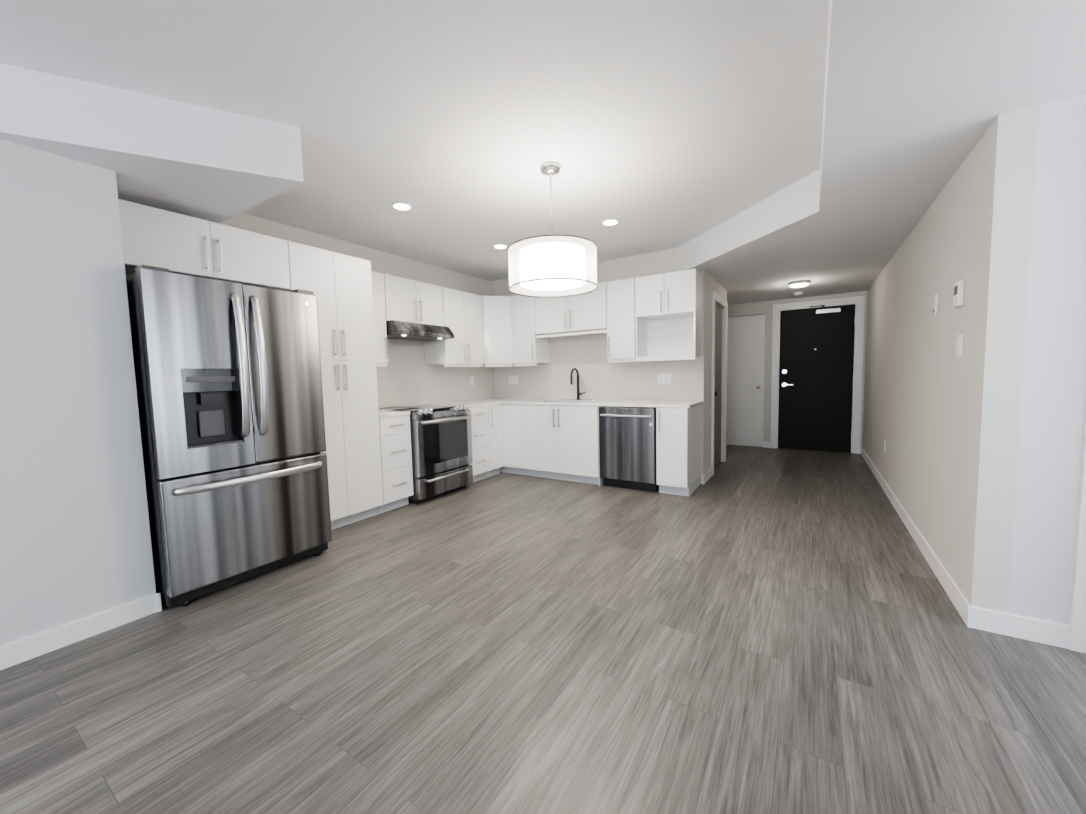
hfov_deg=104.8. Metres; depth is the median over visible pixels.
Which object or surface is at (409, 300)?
upper cabinet
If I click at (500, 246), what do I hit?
recessed light
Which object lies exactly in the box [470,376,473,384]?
outlet
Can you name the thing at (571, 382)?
faucet
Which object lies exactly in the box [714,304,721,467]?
door
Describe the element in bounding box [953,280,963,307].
thermostat
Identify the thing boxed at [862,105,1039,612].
wall
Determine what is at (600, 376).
wall
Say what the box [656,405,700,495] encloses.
base cabinet
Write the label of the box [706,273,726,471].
wall
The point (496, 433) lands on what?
base cabinet
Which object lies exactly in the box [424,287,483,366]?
upper cabinet
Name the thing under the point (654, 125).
ceiling
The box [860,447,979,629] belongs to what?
baseboard
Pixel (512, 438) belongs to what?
cabinet filler
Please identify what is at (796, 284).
light
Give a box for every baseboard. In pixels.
[0,592,161,669]
[701,467,711,483]
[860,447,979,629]
[968,602,1070,648]
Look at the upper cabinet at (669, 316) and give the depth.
4.41 m
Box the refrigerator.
[126,265,331,606]
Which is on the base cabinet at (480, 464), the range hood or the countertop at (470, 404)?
the countertop at (470, 404)
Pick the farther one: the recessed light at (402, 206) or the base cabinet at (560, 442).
the base cabinet at (560, 442)
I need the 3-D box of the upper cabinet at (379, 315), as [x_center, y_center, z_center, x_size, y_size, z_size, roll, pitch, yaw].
[-1.753,-0.838,4.023,0.380,0.895,0.336,1,5,32]
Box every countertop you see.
[379,411,409,417]
[439,401,503,407]
[471,398,703,407]
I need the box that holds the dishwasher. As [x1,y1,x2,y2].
[598,406,658,491]
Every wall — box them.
[0,139,155,646]
[220,213,494,407]
[491,248,706,474]
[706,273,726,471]
[728,291,866,446]
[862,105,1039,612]
[1008,93,1085,625]
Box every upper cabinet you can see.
[118,199,290,289]
[371,271,387,365]
[384,274,443,325]
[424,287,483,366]
[482,296,513,366]
[512,293,549,365]
[534,282,606,337]
[606,278,635,362]
[635,268,702,361]
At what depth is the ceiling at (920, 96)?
1.85 m
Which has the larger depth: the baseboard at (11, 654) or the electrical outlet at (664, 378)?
the electrical outlet at (664, 378)
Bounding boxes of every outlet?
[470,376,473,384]
[509,375,517,383]
[658,373,670,383]
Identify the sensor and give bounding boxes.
[933,293,938,315]
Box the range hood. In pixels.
[386,320,453,340]
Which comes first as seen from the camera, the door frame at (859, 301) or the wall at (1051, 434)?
the wall at (1051, 434)
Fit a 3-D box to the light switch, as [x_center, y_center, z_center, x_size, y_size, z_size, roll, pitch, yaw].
[2.176,-0.319,2.186,0.010,0.120,0.090,1,5,32]
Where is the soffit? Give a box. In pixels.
[0,63,302,223]
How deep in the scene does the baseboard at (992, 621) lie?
1.86 m
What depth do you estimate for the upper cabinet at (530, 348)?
5.29 m
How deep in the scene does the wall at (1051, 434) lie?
1.77 m
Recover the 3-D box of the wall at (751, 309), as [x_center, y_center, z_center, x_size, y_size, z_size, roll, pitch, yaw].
[3.693,-0.500,6.542,2.320,2.300,0.120,1,5,32]
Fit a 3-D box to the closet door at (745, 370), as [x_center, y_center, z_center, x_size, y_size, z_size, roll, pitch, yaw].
[3.259,-0.409,6.744,0.509,2.092,0.111,1,5,32]
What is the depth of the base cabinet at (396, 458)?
3.88 m
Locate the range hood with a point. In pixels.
(401, 330)
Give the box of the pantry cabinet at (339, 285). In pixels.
[286,241,382,529]
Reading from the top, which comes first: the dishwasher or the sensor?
the sensor
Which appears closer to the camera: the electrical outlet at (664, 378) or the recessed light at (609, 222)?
the recessed light at (609, 222)
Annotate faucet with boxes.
[570,368,584,399]
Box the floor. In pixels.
[0,445,1085,813]
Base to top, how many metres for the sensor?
0.130 m
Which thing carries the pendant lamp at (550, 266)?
hanging from the ceiling at (654, 125)
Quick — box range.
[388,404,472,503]
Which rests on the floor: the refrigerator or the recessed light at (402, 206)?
the refrigerator
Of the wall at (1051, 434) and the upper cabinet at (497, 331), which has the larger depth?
the upper cabinet at (497, 331)
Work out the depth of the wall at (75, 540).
1.97 m
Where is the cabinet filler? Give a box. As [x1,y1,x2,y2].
[500,404,525,474]
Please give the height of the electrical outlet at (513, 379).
0.116 m
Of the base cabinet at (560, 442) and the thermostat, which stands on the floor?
the base cabinet at (560, 442)
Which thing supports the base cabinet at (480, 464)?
on the floor
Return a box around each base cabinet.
[378,415,413,513]
[469,406,489,481]
[485,404,504,477]
[521,405,598,484]
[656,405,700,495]
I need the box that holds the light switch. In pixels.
[956,334,962,357]
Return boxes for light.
[391,202,411,210]
[493,244,507,248]
[602,219,618,225]
[788,280,809,287]
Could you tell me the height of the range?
0.938 m
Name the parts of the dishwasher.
base cabinet dishwasher panel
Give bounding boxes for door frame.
[711,291,728,475]
[770,296,864,453]
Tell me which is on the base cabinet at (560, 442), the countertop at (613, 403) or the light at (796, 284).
the countertop at (613, 403)
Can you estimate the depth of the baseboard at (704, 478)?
4.67 m
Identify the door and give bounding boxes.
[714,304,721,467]
[727,314,763,446]
[778,304,854,451]
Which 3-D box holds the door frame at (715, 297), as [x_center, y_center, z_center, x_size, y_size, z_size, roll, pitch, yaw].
[2.234,-0.294,5.277,0.018,2.145,0.970,1,5,32]
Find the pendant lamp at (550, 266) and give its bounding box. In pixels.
[508,161,597,297]
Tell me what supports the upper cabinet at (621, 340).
attached to the wall at (600, 376)
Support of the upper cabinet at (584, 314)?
attached to the wall at (600, 376)
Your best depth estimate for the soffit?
2.02 m
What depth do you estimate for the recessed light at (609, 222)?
3.72 m
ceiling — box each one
[0,0,828,280]
[677,0,1085,304]
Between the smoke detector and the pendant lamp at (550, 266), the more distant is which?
the smoke detector
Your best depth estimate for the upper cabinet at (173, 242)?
2.60 m
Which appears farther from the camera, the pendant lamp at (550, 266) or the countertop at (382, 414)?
the countertop at (382, 414)
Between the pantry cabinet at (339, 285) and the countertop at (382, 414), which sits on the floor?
the pantry cabinet at (339, 285)
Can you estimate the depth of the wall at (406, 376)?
4.76 m
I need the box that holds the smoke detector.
[794,292,802,295]
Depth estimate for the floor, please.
1.70 m

